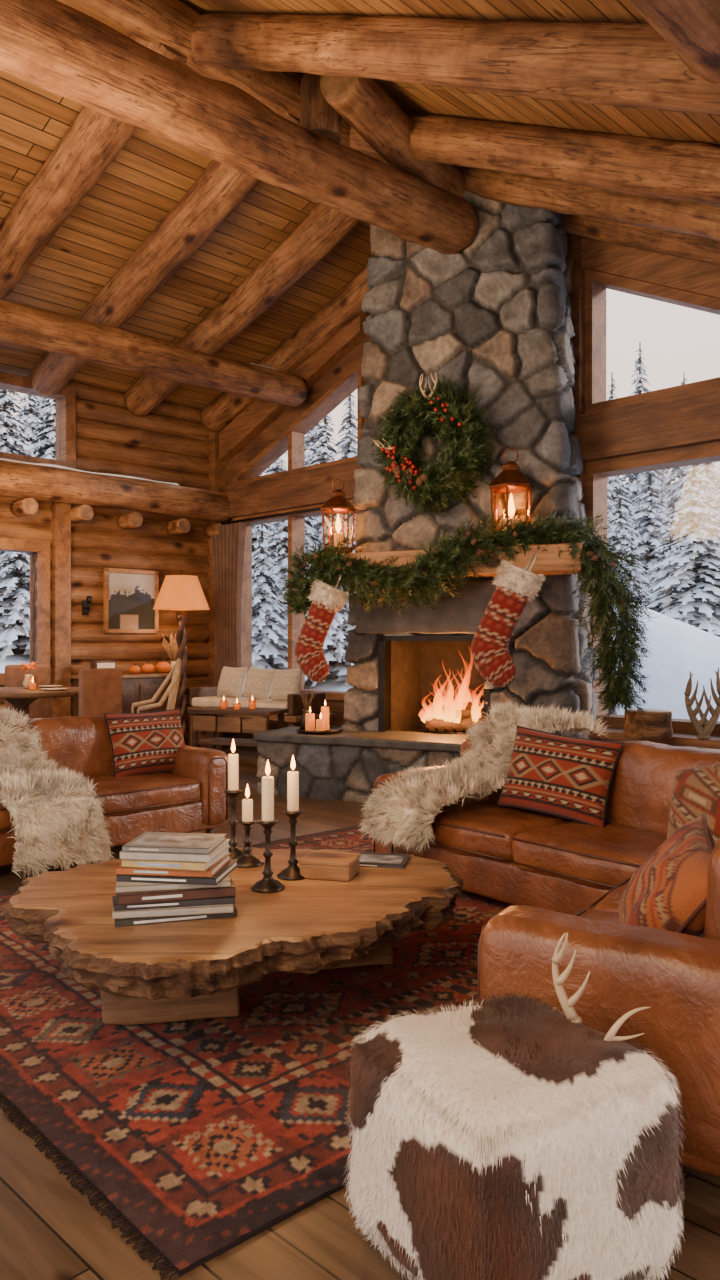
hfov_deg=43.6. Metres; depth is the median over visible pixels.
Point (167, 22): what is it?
ridge beam
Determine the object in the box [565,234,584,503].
trim
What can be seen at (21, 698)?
dining table
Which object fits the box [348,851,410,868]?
book
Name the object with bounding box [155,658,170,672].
pumpkin
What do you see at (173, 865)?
book
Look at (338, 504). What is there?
lantern
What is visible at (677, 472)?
fir tree
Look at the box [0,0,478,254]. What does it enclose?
tie beam
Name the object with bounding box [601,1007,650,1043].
antler mount
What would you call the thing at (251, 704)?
votive candle
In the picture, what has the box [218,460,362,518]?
wooden beam
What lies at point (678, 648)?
snowy ground
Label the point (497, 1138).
ottoman
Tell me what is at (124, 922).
book
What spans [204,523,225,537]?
joist
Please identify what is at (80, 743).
cushion
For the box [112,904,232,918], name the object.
book
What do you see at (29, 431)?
fir tree
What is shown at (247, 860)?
candlestick
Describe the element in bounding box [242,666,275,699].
throw pillow
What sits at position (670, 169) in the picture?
rafter
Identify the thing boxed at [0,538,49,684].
window
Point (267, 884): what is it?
candlestick
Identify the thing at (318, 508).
curtain rod
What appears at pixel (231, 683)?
throw pillow
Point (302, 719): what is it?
vase
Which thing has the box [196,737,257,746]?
shelf
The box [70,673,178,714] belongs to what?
sideboard
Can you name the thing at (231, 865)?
book
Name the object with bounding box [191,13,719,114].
rafter
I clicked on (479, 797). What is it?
cushion
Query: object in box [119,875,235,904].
book
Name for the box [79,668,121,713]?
dining chair
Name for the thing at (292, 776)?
candle
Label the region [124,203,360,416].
rafter
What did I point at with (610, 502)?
fir tree
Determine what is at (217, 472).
trim
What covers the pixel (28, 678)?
vase
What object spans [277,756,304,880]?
candlestick
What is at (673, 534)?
fir tree
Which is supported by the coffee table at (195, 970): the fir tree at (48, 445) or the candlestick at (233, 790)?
the candlestick at (233, 790)
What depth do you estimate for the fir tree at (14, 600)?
15.75 m
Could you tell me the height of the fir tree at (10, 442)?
6.783 m
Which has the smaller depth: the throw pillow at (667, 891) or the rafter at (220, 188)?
the throw pillow at (667, 891)
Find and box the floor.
[0,745,719,1279]
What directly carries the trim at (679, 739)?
attached to the wall at (339, 708)
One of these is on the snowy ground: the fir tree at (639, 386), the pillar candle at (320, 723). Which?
the fir tree at (639, 386)
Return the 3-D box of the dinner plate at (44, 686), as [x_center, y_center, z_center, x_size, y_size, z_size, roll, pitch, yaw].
[-3.198,0.480,9.291,0.250,0.018,0.250,0,0,0]
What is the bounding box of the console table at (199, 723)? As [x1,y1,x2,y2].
[187,706,288,749]
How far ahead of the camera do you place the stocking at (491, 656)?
7.39 m
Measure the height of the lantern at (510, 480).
0.892 m
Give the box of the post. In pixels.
[300,73,341,142]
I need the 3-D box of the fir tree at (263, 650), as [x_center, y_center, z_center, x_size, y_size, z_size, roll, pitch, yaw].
[-1.789,-0.409,17.035,2.086,3.715,1.798,0,0,11]
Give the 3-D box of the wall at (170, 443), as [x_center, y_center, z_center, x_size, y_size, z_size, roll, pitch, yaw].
[-5.403,-0.880,9.333,9.800,4.660,0.190,0,0,-45]
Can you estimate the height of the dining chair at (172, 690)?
1.273 m
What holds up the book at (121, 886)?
on the book at (125, 898)
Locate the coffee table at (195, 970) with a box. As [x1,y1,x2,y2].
[0,847,463,1024]
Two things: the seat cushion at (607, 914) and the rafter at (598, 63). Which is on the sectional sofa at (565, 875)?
the seat cushion at (607, 914)
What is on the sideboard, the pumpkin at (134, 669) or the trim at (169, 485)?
the pumpkin at (134, 669)
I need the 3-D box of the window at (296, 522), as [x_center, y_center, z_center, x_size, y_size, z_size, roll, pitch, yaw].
[-0.775,-0.475,11.592,0.260,2.410,2.500,0,0,-45]
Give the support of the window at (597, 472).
in the wall at (339, 708)
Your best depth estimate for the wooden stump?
7.34 m
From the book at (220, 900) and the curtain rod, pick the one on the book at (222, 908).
the book at (220, 900)
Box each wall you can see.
[0,381,209,742]
[226,336,719,749]
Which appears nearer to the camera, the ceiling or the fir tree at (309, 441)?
the ceiling
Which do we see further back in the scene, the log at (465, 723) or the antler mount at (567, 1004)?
the log at (465, 723)
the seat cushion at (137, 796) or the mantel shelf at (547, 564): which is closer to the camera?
the seat cushion at (137, 796)
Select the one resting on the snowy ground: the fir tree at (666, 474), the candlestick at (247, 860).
the fir tree at (666, 474)
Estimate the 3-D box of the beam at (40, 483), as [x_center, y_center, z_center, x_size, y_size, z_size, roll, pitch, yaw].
[-5.174,-1.819,9.140,0.469,0.482,9.452,0,0,45]
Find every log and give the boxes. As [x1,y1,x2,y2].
[425,717,483,730]
[442,701,481,710]
[455,710,483,718]
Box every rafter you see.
[0,34,187,298]
[29,112,299,396]
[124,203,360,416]
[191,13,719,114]
[200,264,368,431]
[349,113,719,206]
[456,165,719,240]
[562,214,719,263]
[627,0,719,83]
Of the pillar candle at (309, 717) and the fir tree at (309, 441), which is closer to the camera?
the pillar candle at (309, 717)
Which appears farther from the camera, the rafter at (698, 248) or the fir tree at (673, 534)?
the fir tree at (673, 534)
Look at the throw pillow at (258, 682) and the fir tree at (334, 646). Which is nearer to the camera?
the throw pillow at (258, 682)
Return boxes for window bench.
[186,686,333,749]
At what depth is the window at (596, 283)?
8.41 m
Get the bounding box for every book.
[112,896,236,927]
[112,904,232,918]
[114,893,234,910]
[116,853,230,876]
[116,859,237,884]
[116,874,230,892]
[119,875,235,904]
[120,839,229,861]
[122,832,225,853]
[122,849,229,870]
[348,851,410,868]
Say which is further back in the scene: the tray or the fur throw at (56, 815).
the tray
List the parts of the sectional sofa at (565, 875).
armrest, armrest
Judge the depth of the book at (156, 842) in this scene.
3.37 m
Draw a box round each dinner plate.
[38,685,62,687]
[42,688,67,690]
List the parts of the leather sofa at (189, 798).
armrest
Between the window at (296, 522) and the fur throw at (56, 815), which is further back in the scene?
the window at (296, 522)
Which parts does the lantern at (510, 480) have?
frame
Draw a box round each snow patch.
[0,458,178,485]
[250,363,277,369]
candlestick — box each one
[224,739,243,858]
[235,784,263,867]
[251,760,284,892]
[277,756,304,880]
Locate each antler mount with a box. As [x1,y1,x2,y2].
[552,933,589,1022]
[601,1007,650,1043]
[684,668,719,739]
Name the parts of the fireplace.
firebox frame, fire grate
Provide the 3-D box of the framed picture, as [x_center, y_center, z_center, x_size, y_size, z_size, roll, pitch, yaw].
[-2.946,-0.500,11.614,0.780,0.820,0.040,0,0,-45]
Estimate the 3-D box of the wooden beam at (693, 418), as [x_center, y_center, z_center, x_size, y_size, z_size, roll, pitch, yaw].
[4.207,-1.895,6.569,5.950,0.430,0.400,0,0,45]
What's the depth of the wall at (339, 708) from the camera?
11.41 m
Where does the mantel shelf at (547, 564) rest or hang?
attached to the fireplace
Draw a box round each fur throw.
[0,706,118,878]
[358,698,613,848]
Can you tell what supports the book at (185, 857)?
on the book at (173, 865)
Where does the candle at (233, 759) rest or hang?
on the candlestick at (233, 790)
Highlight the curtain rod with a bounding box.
[208,507,320,524]
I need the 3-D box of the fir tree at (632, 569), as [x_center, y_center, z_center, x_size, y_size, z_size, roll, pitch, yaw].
[6.035,-0.943,19.943,1.687,3.004,1.453,0,0,-40]
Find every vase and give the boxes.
[21,661,35,688]
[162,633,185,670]
[298,683,316,728]
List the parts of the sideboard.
door, door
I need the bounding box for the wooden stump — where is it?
[623,709,672,738]
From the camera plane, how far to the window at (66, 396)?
10.96 m
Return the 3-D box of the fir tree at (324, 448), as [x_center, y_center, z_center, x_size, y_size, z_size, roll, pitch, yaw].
[-0.949,-2.980,23.890,3.276,7.107,3.064,0,0,11]
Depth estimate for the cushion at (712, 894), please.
2.52 m
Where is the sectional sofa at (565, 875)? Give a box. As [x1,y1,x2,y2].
[373,732,719,1176]
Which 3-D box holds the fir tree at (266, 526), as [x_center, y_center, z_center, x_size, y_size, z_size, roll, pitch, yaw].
[-2.492,-2.198,22.040,2.321,5.383,2.481,0,0,-24]
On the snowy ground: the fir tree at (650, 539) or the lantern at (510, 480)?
the fir tree at (650, 539)
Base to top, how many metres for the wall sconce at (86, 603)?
0.230 m
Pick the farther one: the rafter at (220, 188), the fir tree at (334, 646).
the fir tree at (334, 646)
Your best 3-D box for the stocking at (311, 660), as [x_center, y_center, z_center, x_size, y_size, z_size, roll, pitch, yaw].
[-0.345,-0.106,8.183,0.548,0.983,0.265,0,0,28]
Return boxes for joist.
[10,498,37,515]
[69,505,93,522]
[117,512,142,528]
[166,518,190,534]
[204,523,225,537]
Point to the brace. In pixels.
(361, 102)
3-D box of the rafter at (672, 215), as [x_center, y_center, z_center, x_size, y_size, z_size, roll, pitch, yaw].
[3.362,-2.583,5.941,7.788,4.092,0.389,0,0,45]
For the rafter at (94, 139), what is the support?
attached to the ceiling
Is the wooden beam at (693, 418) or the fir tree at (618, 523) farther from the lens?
the fir tree at (618, 523)
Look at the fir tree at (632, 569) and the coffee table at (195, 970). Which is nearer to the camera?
the coffee table at (195, 970)
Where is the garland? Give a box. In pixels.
[276,510,656,719]
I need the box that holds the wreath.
[371,373,499,517]
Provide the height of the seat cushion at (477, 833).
0.227 m
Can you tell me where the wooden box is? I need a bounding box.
[298,850,360,881]
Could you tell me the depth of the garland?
7.57 m
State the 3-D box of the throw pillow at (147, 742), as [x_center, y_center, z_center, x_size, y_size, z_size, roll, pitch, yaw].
[-1.566,0.761,6.654,0.651,0.468,0.262,0,0,-45]
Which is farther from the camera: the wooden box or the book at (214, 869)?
the wooden box
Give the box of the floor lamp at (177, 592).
[153,570,209,744]
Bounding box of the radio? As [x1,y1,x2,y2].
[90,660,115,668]
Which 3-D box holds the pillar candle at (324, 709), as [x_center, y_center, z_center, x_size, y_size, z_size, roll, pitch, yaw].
[-0.333,0.715,8.616,0.080,0.286,0.080,0,0,0]
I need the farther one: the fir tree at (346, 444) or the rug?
the fir tree at (346, 444)
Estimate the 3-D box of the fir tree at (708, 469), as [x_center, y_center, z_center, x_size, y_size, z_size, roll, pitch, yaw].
[15.716,-5.286,40.852,3.645,10.383,3.319,0,0,-36]
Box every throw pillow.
[103,708,184,776]
[217,666,246,697]
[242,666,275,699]
[270,668,301,700]
[497,725,623,825]
[619,813,715,936]
[667,764,719,841]
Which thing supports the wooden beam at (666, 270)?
attached to the wall at (339, 708)
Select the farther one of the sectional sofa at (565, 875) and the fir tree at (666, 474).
the fir tree at (666, 474)
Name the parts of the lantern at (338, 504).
frame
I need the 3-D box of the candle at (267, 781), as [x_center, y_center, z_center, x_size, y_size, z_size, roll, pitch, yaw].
[-0.380,0.619,3.710,0.050,0.252,0.050,0,0,0]
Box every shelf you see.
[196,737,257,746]
[314,543,589,577]
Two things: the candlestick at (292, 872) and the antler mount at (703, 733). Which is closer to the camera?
the candlestick at (292, 872)
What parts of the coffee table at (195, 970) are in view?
table leg, table leg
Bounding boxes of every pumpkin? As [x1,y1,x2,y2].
[129,663,140,673]
[141,661,154,672]
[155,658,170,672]
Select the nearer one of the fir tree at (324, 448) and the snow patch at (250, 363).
the snow patch at (250, 363)
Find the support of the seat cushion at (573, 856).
on the sectional sofa at (565, 875)
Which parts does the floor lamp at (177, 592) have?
lamp shade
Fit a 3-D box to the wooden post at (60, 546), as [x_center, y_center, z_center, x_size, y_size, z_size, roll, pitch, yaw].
[-3.681,-0.150,10.977,0.260,3.200,0.200,0,0,45]
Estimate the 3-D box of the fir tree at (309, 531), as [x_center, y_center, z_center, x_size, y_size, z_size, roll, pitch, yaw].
[-1.500,-2.322,20.933,2.171,5.622,1.977,0,0,-22]
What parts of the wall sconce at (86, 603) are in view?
plate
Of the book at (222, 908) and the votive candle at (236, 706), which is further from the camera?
the votive candle at (236, 706)
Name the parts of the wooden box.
box lid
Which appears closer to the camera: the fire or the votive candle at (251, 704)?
the fire
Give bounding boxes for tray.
[296,726,342,733]
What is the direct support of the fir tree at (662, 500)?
on the snowy ground
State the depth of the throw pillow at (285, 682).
10.64 m
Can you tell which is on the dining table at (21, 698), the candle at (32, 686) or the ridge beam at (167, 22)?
the candle at (32, 686)
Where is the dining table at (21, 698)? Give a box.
[0,686,78,723]
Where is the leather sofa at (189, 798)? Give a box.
[0,714,227,866]
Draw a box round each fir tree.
[0,389,34,618]
[0,551,29,659]
[13,395,45,456]
[16,393,52,452]
[25,398,55,590]
[252,471,277,637]
[252,524,287,669]
[254,520,308,682]
[260,452,287,566]
[269,445,321,623]
[305,419,331,519]
[305,514,354,685]
[307,416,351,608]
[332,392,356,541]
[341,433,356,640]
[607,372,644,575]
[607,477,616,551]
[607,488,657,604]
[615,342,670,559]
[619,530,654,608]
[624,471,675,607]
[641,484,682,575]
[642,464,719,636]
[644,500,686,613]
[653,469,676,515]
[662,372,710,547]
[696,462,719,536]
[705,462,719,600]
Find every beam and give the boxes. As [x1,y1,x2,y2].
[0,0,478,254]
[0,299,306,406]
[0,461,231,521]
[77,0,391,166]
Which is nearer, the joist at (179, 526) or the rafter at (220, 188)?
the rafter at (220, 188)
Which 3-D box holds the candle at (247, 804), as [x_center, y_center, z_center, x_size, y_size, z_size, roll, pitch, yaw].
[-0.515,0.744,4.120,0.050,0.172,0.050,0,0,0]
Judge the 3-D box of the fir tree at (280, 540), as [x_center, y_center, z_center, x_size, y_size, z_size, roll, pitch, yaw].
[-1.519,-1.067,18.079,2.065,4.267,2.396,0,0,27]
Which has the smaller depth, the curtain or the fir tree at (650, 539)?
the curtain
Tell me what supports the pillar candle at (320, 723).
on the tray
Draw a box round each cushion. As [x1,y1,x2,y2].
[0,802,16,833]
[25,714,113,776]
[80,773,200,818]
[411,799,573,863]
[471,732,578,801]
[514,821,666,892]
[579,908,703,937]
[593,879,629,910]
[596,739,719,831]
[704,843,719,940]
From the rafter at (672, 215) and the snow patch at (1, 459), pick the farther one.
the snow patch at (1, 459)
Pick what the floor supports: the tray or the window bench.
the window bench
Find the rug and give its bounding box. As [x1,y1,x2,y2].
[0,825,521,1279]
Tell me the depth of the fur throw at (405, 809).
5.17 m
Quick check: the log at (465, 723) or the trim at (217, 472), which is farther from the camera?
the trim at (217, 472)
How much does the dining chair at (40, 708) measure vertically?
1.187 m
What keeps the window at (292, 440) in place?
in the wall at (339, 708)
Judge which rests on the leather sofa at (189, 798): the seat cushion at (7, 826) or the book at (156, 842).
the seat cushion at (7, 826)
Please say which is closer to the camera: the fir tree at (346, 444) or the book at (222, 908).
the book at (222, 908)
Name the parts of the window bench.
arm, leg, seat, leg, arm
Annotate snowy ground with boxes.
[0,604,719,720]
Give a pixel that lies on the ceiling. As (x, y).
(150, 175)
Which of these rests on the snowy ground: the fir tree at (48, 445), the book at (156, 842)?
the fir tree at (48, 445)
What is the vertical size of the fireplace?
6.250 m
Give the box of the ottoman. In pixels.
[341,990,685,1279]
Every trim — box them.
[0,460,226,494]
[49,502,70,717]
[207,431,225,737]
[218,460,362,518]
[219,311,369,461]
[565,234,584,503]
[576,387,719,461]
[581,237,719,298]
[587,727,719,748]
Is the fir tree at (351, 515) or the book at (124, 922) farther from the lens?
the fir tree at (351, 515)
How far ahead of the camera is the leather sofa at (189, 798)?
6.30 m
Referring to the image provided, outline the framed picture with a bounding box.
[103,568,158,632]
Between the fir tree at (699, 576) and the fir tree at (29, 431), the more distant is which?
the fir tree at (29, 431)
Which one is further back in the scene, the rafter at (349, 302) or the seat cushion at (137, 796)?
the rafter at (349, 302)
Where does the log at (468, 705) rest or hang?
on the log at (465, 723)
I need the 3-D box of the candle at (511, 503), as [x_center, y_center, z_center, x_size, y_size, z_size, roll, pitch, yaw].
[1.324,-1.087,7.887,0.128,0.400,0.128,0,0,0]
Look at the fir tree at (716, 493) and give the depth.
27.03 m
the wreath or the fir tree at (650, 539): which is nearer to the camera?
the wreath
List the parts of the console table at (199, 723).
console leg, drawer, console leg, drawer, drawer, console leg, console leg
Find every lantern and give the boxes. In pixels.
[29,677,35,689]
[320,479,355,552]
[489,447,532,544]
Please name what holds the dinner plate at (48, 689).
on the dining table at (21, 698)
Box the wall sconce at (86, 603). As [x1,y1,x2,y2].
[82,596,91,614]
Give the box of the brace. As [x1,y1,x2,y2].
[320,76,466,198]
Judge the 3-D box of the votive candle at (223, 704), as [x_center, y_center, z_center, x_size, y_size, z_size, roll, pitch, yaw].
[-1.400,0.639,9.250,0.084,0.136,0.082,0,0,0]
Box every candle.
[221,696,226,708]
[228,739,238,790]
[234,699,239,708]
[242,784,252,821]
[249,695,254,708]
[262,760,273,821]
[287,756,298,811]
[305,708,314,730]
[316,713,325,730]
[321,701,328,729]
[334,533,343,546]
[504,493,518,529]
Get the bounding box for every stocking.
[295,574,346,681]
[471,554,544,687]
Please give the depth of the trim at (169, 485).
11.67 m
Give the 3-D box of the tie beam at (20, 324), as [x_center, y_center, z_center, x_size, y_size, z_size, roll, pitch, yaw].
[-2.830,-3.022,9.145,5.829,0.514,0.442,0,0,-45]
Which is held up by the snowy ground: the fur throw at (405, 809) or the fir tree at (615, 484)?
the fir tree at (615, 484)
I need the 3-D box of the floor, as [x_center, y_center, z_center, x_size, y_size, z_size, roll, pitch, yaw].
[-0.860,1.510,4.932,13.000,0.120,10.000,0,0,45]
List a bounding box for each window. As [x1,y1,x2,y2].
[0,371,75,468]
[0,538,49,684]
[233,360,363,484]
[233,498,360,700]
[585,269,719,413]
[585,441,719,735]
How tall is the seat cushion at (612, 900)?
0.233 m
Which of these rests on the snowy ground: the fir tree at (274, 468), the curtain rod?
the fir tree at (274, 468)
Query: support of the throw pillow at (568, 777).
on the sectional sofa at (565, 875)
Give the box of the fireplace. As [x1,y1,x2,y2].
[252,193,617,802]
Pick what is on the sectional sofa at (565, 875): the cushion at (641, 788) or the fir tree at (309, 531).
the cushion at (641, 788)
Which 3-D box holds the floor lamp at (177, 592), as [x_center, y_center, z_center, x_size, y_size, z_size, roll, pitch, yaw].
[-2.280,0.280,11.500,0.720,2.340,0.720,0,0,0]
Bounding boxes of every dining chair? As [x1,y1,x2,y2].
[5,664,50,718]
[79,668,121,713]
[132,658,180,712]
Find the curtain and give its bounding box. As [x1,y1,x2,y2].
[211,522,245,730]
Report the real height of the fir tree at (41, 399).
11.413 m
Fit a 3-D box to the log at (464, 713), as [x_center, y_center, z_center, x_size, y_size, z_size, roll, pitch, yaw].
[1.040,0.706,8.518,0.310,0.107,0.090,0,0,-17]
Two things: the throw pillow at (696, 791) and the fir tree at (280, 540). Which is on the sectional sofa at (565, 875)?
the throw pillow at (696, 791)
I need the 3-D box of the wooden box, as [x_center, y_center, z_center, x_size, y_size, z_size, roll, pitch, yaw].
[-0.130,0.983,3.920,0.230,0.082,0.190,0,0,15]
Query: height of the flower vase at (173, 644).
0.527 m
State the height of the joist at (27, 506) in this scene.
0.196 m
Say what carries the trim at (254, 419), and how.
attached to the wall at (339, 708)
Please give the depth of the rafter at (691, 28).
3.53 m
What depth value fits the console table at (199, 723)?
9.09 m
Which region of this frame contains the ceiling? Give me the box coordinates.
[0,0,719,408]
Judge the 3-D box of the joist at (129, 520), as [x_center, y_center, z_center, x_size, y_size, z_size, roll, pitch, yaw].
[-2.918,-1.512,11.415,0.194,0.191,0.320,0,0,-45]
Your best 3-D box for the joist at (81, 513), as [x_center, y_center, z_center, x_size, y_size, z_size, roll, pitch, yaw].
[-3.402,-1.532,10.931,0.196,0.196,0.320,0,0,-45]

